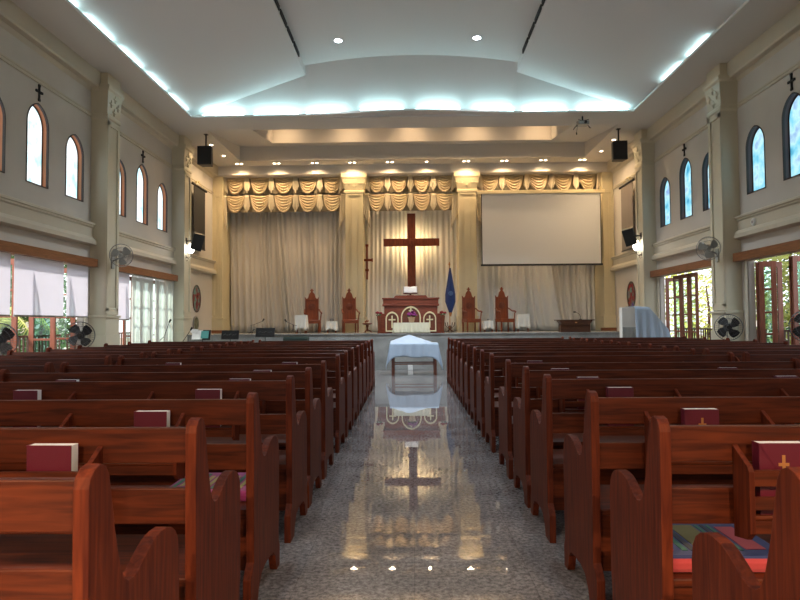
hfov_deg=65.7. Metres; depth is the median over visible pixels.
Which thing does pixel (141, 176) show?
window
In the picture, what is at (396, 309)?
pulpit
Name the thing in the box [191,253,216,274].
trim
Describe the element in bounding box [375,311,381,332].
stand
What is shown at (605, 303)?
column
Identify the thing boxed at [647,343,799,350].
pew
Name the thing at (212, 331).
trim
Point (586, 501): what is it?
pew
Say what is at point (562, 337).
pew
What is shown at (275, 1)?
ceiling air slot
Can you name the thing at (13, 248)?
beam
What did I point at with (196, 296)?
oval plaque
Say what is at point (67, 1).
trim
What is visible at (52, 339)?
door
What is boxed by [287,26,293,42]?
ceiling air slot
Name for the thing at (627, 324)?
piano
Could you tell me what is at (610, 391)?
book
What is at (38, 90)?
wall cross
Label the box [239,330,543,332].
wall
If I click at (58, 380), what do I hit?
book
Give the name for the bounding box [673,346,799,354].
pew
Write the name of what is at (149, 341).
pew
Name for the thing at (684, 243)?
trim
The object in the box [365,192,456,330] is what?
stage curtain
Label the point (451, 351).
pew
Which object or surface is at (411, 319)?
flower pot
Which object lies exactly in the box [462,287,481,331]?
chair
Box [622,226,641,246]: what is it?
wall speaker
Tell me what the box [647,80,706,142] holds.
trim
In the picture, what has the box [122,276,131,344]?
door
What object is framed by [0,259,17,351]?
door
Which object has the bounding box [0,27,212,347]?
wall
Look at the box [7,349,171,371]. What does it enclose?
pew
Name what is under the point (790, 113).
window
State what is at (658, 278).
trim
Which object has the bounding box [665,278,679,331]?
door
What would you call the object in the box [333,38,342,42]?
recessed light
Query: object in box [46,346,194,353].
pew
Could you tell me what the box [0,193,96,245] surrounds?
trim
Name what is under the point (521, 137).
ceiling
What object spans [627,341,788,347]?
pew
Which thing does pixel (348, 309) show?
chair
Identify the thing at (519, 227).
projection screen
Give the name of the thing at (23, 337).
balcony railing
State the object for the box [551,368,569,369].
book
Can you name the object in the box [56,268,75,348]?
door
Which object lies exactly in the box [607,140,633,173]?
trim
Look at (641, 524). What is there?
pew
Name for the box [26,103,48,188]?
window
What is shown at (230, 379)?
book
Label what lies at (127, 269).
beam
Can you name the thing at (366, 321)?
pedestal stand
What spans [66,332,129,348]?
balcony railing
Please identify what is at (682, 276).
door
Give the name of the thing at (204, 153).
grille
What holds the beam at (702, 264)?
attached to the wall at (764, 110)
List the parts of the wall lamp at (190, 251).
globe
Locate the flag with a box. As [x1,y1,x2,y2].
[445,262,454,331]
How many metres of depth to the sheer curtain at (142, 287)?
15.10 m
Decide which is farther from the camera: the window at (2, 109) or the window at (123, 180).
the window at (123, 180)
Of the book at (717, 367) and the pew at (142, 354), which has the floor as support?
the pew at (142, 354)
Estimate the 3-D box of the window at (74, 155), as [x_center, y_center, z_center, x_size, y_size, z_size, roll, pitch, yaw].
[-6.538,-2.655,12.339,0.152,1.298,0.658,0,-2,1]
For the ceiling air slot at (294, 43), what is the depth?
13.93 m
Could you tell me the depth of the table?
15.39 m
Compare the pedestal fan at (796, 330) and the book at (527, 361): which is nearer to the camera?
the book at (527, 361)
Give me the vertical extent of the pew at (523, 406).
0.996 m
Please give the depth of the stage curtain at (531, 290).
21.30 m
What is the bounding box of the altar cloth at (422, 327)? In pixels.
[392,322,429,332]
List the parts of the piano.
pleated panel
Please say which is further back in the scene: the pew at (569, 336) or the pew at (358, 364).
the pew at (569, 336)
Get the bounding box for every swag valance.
[224,176,344,229]
[363,175,457,228]
[476,173,600,223]
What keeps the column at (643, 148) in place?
on the floor
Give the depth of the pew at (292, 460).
3.84 m
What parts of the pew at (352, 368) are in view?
panel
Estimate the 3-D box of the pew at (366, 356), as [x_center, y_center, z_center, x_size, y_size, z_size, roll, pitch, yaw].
[-1.707,1.226,10.832,2.300,0.996,0.635,0,-2,1]
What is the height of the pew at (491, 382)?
0.996 m
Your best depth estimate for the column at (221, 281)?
20.85 m
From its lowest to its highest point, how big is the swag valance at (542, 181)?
1.909 m
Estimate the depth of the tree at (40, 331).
20.27 m
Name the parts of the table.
leg, leg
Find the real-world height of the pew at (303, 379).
0.996 m
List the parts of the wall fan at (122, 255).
wall plate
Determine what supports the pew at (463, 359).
on the floor
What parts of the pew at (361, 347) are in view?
panel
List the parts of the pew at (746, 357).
panel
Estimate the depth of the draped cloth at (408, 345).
15.33 m
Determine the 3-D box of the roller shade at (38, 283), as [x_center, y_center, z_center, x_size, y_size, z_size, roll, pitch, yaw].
[-6.402,-0.217,11.037,0.024,1.040,1.460,0,-2,1]
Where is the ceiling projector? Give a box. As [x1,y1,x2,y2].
[573,116,590,134]
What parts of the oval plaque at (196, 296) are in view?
stained pane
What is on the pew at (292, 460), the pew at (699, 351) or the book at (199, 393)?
the book at (199, 393)
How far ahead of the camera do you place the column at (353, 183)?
20.72 m
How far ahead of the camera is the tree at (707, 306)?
26.20 m
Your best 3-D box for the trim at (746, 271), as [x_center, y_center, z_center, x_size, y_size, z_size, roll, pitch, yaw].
[6.913,0.406,10.639,0.050,2.500,3.570,0,-2,1]
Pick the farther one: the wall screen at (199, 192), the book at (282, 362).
the wall screen at (199, 192)
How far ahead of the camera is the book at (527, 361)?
6.28 m
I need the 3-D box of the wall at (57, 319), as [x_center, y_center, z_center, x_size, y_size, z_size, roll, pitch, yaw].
[-16.798,1.163,17.314,0.500,1.800,26.000,0,-2,1]
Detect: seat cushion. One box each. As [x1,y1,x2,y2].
[170,473,245,500]
[673,524,769,571]
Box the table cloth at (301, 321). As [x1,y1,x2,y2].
[294,315,308,330]
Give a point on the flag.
(450, 291)
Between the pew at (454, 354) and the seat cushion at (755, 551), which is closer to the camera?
the seat cushion at (755, 551)
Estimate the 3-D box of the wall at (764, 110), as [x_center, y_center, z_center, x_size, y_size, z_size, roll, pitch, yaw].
[6.926,-2.516,8.682,0.140,8.200,26.450,0,-2,1]
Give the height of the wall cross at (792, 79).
0.304 m
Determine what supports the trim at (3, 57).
attached to the wall at (18, 93)
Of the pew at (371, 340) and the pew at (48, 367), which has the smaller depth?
the pew at (48, 367)
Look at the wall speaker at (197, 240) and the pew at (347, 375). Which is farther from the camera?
the wall speaker at (197, 240)
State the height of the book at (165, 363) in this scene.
0.228 m
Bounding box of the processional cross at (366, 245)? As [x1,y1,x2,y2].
[364,244,372,279]
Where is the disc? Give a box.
[751,218,755,225]
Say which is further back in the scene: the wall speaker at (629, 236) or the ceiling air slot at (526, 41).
the wall speaker at (629, 236)
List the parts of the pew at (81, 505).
panel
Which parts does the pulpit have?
sunk panel, gothic frame, gothic frame, sunk panel, gothic frame, sunk panel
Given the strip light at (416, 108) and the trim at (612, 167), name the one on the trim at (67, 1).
the strip light at (416, 108)
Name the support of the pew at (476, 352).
on the floor
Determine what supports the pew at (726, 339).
on the floor
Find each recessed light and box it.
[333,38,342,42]
[472,35,481,39]
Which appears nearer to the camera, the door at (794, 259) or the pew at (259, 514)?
the pew at (259, 514)
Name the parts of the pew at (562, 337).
panel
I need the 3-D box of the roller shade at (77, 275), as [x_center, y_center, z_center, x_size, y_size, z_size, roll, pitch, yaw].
[-6.377,-0.173,12.261,0.024,1.040,0.770,0,-2,1]
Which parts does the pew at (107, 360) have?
panel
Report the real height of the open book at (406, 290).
0.290 m
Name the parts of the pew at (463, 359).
panel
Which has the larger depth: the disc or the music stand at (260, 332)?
the music stand at (260, 332)
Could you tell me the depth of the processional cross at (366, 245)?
21.02 m
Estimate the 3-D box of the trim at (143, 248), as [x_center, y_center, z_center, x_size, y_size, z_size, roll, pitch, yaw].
[-6.333,-1.287,15.353,0.140,0.510,3.830,0,-2,1]
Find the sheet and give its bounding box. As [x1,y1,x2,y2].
[201,331,208,337]
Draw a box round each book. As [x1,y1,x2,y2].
[13,390,41,426]
[26,443,78,470]
[56,379,79,381]
[134,410,169,426]
[165,363,181,364]
[195,389,221,426]
[229,378,250,380]
[253,370,271,371]
[282,362,296,363]
[403,286,416,294]
[527,361,542,362]
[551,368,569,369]
[576,377,598,408]
[606,387,633,425]
[681,408,718,424]
[717,367,737,368]
[752,441,799,514]
[773,376,798,377]
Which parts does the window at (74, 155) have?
stained pane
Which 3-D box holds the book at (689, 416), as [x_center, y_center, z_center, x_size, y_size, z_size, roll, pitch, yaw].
[1.354,0.605,2.799,0.154,0.228,0.048,0,-2,2]
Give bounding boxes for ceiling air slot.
[274,0,279,10]
[280,9,286,27]
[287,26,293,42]
[293,41,299,56]
[522,37,527,53]
[528,22,534,39]
[534,4,541,23]
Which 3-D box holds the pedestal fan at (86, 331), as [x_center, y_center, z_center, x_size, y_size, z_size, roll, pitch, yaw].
[-5.882,1.087,11.470,0.484,1.378,0.367,0,-2,1]
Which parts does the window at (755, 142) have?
stained pane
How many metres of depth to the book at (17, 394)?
3.78 m
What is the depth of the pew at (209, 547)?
2.13 m
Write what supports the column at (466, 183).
on the stage
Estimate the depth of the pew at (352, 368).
8.06 m
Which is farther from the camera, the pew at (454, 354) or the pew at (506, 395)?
the pew at (454, 354)
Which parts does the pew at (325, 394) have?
panel, panel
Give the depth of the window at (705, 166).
14.25 m
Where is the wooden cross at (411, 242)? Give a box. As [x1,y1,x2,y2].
[384,213,438,286]
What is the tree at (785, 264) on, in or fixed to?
on the ground
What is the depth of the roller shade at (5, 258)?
10.08 m
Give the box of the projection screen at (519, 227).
[477,189,604,265]
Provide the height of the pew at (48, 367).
0.996 m
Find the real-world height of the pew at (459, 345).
0.996 m
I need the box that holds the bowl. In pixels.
[362,323,371,330]
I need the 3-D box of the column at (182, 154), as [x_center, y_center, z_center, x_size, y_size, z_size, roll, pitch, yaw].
[-6.150,-1.315,17.532,0.419,6.620,0.708,0,-2,1]
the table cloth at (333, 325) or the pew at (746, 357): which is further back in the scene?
the table cloth at (333, 325)
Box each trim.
[0,0,100,90]
[0,52,92,116]
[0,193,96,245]
[11,254,86,346]
[65,0,749,117]
[119,231,175,264]
[120,131,172,168]
[121,89,178,148]
[187,332,619,335]
[191,178,213,194]
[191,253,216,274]
[192,146,217,178]
[211,330,221,332]
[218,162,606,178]
[601,328,616,330]
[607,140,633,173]
[610,250,636,271]
[612,172,634,189]
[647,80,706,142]
[651,225,710,260]
[654,123,707,162]
[657,267,710,319]
[727,3,799,81]
[734,195,799,239]
[736,61,799,107]
[744,251,799,340]
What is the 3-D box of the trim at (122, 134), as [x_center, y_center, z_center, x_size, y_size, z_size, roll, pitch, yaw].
[-6.406,-3.790,15.445,0.030,0.100,3.830,0,-2,1]
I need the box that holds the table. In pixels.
[392,358,436,375]
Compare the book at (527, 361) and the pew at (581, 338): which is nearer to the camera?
the book at (527, 361)
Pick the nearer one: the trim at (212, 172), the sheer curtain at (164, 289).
the sheer curtain at (164, 289)
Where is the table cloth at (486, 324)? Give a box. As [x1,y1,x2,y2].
[482,321,494,329]
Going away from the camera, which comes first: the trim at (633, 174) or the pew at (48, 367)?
the pew at (48, 367)
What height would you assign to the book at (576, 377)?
0.228 m
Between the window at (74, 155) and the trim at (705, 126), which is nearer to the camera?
the window at (74, 155)
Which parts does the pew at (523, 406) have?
panel, rack rail, seat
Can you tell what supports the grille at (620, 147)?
attached to the speaker at (619, 149)
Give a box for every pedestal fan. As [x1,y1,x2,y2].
[0,323,18,354]
[64,322,94,348]
[714,314,743,340]
[789,311,799,340]
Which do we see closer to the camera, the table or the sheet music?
the table
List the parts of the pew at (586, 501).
panel, seat, rack rail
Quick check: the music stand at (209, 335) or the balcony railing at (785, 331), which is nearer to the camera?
the balcony railing at (785, 331)
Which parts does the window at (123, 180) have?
stained pane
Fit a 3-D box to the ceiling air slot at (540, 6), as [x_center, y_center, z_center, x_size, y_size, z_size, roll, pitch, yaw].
[2.781,-5.757,12.491,0.028,0.100,0.600,0,-2,1]
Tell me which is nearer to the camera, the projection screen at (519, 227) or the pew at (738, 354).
the pew at (738, 354)
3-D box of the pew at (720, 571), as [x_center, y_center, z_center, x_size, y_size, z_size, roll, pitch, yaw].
[2.094,0.863,1.510,2.470,0.996,0.635,0,-2,1]
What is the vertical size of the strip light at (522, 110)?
0.038 m
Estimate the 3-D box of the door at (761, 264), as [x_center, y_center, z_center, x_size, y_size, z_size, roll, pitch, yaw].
[7.230,0.449,12.156,0.300,2.428,0.040,-1,-2,21]
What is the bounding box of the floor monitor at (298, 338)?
[283,336,308,340]
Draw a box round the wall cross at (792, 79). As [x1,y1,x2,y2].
[787,73,795,90]
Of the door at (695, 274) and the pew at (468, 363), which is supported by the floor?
the pew at (468, 363)
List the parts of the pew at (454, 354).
panel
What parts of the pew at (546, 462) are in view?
panel, seat, rack rail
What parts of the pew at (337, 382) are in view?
panel, panel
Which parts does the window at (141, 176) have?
stained pane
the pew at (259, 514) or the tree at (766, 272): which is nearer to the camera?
the pew at (259, 514)
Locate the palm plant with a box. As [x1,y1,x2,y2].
[0,307,57,334]
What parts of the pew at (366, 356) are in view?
panel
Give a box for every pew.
[0,352,145,364]
[0,356,112,372]
[0,362,54,372]
[0,367,321,507]
[0,375,306,542]
[0,392,279,599]
[0,417,239,599]
[0,463,178,599]
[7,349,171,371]
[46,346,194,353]
[60,360,333,479]
[77,344,212,350]
[104,342,228,347]
[117,354,344,452]
[127,341,242,345]
[148,340,254,343]
[151,350,351,437]
[177,348,357,425]
[199,345,361,415]
[218,343,365,406]
[233,342,368,400]
[247,340,371,393]
[258,339,374,388]
[447,336,563,383]
[449,337,574,388]
[452,339,587,393]
[456,340,603,399]
[460,342,620,406]
[464,343,640,414]
[470,346,666,424]
[476,348,695,436]
[485,352,734,452]
[498,358,799,478]
[513,366,799,507]
[530,374,799,542]
[563,391,799,599]
[569,336,685,339]
[580,337,706,341]
[594,338,729,343]
[609,339,757,345]
[610,416,799,599]
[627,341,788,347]
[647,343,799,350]
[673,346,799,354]
[692,467,799,599]
[703,348,799,361]
[741,352,799,361]
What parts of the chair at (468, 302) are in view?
backrest, seat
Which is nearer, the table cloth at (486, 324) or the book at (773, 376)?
the book at (773, 376)
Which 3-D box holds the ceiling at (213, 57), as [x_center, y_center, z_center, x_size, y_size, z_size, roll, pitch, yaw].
[0.083,-5.805,6.348,11.520,1.700,19.270,0,-2,1]
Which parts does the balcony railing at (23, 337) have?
rail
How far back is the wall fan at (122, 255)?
12.94 m
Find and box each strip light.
[306,112,330,113]
[416,108,459,108]
[522,110,562,110]
[588,109,627,109]
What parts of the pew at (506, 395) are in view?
panel, panel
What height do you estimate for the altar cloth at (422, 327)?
0.294 m
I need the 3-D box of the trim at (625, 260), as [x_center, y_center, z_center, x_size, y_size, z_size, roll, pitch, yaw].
[7.004,-1.247,19.029,0.140,0.510,3.020,0,-2,1]
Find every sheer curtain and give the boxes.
[131,274,153,342]
[154,278,173,341]
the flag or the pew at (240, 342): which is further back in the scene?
the flag
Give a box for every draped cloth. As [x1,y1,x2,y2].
[386,335,442,368]
[628,306,670,336]
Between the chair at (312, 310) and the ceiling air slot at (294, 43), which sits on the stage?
the chair at (312, 310)
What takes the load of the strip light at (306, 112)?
on the trim at (67, 1)
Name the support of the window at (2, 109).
in the wall at (18, 93)
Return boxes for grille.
[191,234,203,250]
[198,147,210,162]
[614,141,626,157]
[622,229,635,245]
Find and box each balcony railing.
[2,334,60,354]
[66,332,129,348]
[677,328,766,342]
[778,330,799,344]
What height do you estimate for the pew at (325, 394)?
0.996 m
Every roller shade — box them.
[0,252,10,316]
[13,254,63,316]
[66,263,87,317]
[117,272,129,319]
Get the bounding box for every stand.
[194,330,210,340]
[221,330,238,340]
[255,328,274,340]
[362,320,371,332]
[375,311,381,332]
[439,311,445,332]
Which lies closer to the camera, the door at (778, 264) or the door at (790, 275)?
the door at (790, 275)
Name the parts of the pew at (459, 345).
panel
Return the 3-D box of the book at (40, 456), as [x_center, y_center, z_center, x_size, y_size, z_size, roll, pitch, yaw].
[-1.161,0.596,2.070,0.154,0.228,0.048,0,-2,2]
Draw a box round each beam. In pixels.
[0,240,97,267]
[119,264,177,280]
[650,259,710,276]
[733,239,799,261]
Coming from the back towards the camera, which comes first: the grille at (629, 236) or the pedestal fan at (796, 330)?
the grille at (629, 236)
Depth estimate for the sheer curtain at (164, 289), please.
16.46 m
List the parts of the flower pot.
pot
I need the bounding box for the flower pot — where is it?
[407,310,416,321]
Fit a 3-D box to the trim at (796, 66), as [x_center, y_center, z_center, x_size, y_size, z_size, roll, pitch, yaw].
[6.872,-4.050,10.810,0.030,0.100,3.850,0,-2,1]
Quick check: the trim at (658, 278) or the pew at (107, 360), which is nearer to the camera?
the pew at (107, 360)
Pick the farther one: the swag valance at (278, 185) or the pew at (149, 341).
the swag valance at (278, 185)
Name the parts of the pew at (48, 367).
panel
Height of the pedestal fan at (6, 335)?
1.358 m
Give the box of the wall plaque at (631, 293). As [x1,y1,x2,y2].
[627,281,635,305]
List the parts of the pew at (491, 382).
panel, seat, panel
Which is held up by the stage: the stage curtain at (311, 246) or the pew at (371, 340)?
the stage curtain at (311, 246)
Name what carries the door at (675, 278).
in the wall at (764, 110)
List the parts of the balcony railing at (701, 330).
rail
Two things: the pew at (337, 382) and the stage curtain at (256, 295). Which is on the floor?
the pew at (337, 382)
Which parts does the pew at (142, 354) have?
panel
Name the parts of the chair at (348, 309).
backrest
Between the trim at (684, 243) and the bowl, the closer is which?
the trim at (684, 243)
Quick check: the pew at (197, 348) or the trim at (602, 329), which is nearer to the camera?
the pew at (197, 348)
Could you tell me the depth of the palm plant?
13.06 m
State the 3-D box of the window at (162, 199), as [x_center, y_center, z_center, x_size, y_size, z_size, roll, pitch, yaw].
[-6.451,-2.500,16.655,0.152,1.298,0.658,0,-2,1]
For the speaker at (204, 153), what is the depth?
17.12 m
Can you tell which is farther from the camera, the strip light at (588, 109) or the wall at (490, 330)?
the wall at (490, 330)
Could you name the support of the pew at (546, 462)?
on the floor
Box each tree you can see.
[0,255,39,351]
[0,264,76,351]
[665,260,756,338]
[754,252,799,344]
[754,254,799,343]
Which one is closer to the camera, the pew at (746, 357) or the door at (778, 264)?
the pew at (746, 357)
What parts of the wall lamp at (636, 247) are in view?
globe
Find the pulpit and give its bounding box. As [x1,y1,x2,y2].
[380,295,441,332]
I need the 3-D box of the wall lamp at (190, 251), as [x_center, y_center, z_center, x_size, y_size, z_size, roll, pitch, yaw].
[-5.905,-1.338,17.403,0.255,0.507,0.190,0,-2,1]
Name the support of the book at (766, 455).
on the pew at (641, 524)
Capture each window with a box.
[0,98,5,172]
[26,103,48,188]
[65,134,83,201]
[119,160,126,217]
[136,164,147,225]
[157,183,167,232]
[660,177,670,227]
[679,158,692,219]
[702,153,709,211]
[746,125,765,194]
[782,92,799,180]
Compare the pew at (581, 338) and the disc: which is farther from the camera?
the pew at (581, 338)
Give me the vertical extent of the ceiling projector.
0.480 m
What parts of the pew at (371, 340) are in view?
panel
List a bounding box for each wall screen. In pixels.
[191,180,206,250]
[619,177,634,251]
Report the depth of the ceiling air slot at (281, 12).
12.53 m
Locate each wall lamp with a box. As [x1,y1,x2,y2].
[186,243,193,260]
[633,240,641,257]
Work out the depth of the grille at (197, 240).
17.20 m
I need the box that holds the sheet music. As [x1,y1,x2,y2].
[190,329,202,339]
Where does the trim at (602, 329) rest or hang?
attached to the wall at (764, 110)
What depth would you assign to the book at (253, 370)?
5.27 m
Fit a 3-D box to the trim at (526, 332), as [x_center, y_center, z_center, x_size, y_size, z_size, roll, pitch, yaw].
[0.354,0.942,17.279,13.400,0.030,0.070,0,-2,1]
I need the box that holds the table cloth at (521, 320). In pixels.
[515,314,530,328]
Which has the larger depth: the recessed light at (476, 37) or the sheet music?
the sheet music
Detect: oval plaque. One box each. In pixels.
[192,285,200,312]
[193,316,198,328]
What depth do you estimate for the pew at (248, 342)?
11.53 m
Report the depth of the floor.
4.08 m
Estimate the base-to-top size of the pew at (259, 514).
0.996 m
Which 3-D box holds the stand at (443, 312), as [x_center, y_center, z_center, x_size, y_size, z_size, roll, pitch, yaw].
[1.238,0.637,17.975,0.180,0.648,0.185,1,-2,-32]
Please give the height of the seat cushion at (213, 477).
0.056 m
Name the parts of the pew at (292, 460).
rack rail, seat, panel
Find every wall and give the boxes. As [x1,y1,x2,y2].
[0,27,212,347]
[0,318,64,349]
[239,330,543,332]
[613,36,799,340]
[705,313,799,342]
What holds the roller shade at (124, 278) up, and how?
attached to the wall at (18, 93)
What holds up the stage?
on the floor
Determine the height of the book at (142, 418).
0.228 m
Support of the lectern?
on the stage
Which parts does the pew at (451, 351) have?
panel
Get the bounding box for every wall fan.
[109,244,132,268]
[696,237,720,261]
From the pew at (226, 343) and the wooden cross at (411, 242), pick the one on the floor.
the pew at (226, 343)
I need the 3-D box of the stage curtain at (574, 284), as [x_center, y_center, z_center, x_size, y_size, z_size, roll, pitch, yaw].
[5.781,-1.550,21.644,2.032,5.180,0.321,0,-2,1]
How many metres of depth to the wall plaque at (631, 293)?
18.97 m
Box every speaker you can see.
[185,232,204,251]
[197,134,212,166]
[611,128,627,161]
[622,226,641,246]
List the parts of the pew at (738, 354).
panel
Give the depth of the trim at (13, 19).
11.15 m
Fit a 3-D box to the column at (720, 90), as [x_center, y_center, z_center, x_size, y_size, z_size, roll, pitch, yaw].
[6.739,-1.572,12.916,0.419,6.620,0.708,0,-2,1]
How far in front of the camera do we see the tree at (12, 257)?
16.87 m
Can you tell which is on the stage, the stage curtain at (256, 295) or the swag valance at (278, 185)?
the stage curtain at (256, 295)
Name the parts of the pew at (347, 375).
panel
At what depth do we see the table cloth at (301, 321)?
19.34 m
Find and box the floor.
[240,370,612,599]
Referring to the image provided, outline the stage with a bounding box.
[187,330,619,369]
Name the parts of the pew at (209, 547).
rack rail, rack rail, seat, panel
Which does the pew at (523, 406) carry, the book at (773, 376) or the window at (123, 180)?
the book at (773, 376)
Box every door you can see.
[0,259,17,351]
[28,317,55,351]
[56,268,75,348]
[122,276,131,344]
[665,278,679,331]
[673,275,681,336]
[680,274,689,337]
[688,272,699,337]
[755,262,783,342]
[758,261,777,342]
[789,256,793,344]
[791,256,799,344]
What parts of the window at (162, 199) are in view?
stained pane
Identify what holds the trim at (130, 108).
attached to the wall at (18, 93)
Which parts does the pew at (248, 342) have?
panel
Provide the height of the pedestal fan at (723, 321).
1.435 m
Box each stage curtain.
[230,194,284,331]
[274,193,345,331]
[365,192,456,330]
[476,194,560,330]
[552,265,594,329]
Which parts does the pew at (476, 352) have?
panel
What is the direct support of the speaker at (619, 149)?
hanging from the ceiling at (521, 137)
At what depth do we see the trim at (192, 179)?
19.88 m
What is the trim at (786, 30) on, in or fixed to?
attached to the wall at (764, 110)
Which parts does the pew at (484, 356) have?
panel, panel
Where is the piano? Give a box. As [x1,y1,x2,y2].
[619,307,635,337]
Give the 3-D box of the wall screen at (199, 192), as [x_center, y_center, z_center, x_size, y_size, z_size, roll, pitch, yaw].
[-6.239,-2.632,19.108,0.190,2.127,1.240,0,-2,1]
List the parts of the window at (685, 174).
stained pane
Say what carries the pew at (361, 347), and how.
on the floor
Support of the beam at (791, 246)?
attached to the wall at (764, 110)
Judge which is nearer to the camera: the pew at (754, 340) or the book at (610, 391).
the book at (610, 391)
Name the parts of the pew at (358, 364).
panel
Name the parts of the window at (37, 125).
stained pane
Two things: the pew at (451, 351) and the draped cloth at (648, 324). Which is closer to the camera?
the pew at (451, 351)
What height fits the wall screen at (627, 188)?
2.247 m
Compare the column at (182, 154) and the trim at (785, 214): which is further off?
the column at (182, 154)
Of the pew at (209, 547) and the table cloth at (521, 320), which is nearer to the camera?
the pew at (209, 547)
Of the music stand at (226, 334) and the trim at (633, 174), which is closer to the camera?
the music stand at (226, 334)
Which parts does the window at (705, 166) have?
stained pane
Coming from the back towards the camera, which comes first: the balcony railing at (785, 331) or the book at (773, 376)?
the balcony railing at (785, 331)
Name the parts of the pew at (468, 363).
panel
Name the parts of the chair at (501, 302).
backrest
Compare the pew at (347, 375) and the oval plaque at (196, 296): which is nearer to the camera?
the pew at (347, 375)
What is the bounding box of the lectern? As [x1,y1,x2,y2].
[554,319,594,331]
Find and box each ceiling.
[11,0,799,166]
[69,0,745,118]
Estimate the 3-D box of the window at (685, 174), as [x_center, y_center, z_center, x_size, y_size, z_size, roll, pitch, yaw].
[7.048,-2.744,15.148,0.152,1.488,0.658,0,-2,1]
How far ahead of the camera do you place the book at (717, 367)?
5.21 m
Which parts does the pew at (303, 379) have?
panel, seat, panel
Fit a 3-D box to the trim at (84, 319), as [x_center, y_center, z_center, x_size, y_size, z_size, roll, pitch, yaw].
[-6.474,0.509,10.908,0.050,2.500,3.570,0,-2,1]
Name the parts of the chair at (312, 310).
backrest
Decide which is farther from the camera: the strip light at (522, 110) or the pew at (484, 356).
the strip light at (522, 110)
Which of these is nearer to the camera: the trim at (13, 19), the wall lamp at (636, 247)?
the trim at (13, 19)
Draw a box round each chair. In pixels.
[304,289,321,332]
[341,288,359,332]
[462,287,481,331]
[495,287,515,331]
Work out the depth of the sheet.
16.31 m
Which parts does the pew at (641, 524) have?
panel, seat, rack rail, rack rail, rack rail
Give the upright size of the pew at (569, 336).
0.996 m
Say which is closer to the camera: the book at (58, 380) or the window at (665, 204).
the book at (58, 380)
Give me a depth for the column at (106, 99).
12.97 m
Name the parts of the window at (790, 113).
stained pane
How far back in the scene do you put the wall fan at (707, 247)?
12.70 m
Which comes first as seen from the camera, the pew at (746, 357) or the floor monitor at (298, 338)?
the pew at (746, 357)
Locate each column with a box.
[88,73,124,346]
[171,135,194,341]
[212,177,230,329]
[341,173,366,331]
[453,172,479,331]
[594,172,615,330]
[631,129,657,316]
[702,63,744,340]
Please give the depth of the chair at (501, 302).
20.21 m
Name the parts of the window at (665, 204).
stained pane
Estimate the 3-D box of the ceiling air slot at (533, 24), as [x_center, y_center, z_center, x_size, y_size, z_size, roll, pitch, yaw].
[2.795,-5.732,13.201,0.028,0.100,0.600,0,-2,1]
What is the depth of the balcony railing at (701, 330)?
15.70 m
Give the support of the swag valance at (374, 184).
hanging from the wall at (490, 330)
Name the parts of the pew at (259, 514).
rack rail, seat, panel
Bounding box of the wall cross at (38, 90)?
[35,84,42,101]
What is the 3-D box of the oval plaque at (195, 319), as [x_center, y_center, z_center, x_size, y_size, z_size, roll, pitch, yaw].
[-6.284,0.724,19.098,0.038,0.470,0.470,0,-2,1]
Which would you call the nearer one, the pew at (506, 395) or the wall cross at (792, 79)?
the pew at (506, 395)
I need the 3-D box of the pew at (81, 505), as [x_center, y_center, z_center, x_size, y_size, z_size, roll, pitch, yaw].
[-1.839,0.895,1.639,2.300,0.996,0.635,0,-2,1]
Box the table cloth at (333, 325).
[325,321,338,330]
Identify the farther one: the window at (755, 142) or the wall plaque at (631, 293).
the wall plaque at (631, 293)
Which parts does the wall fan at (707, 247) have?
wall plate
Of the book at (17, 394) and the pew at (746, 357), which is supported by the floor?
the pew at (746, 357)

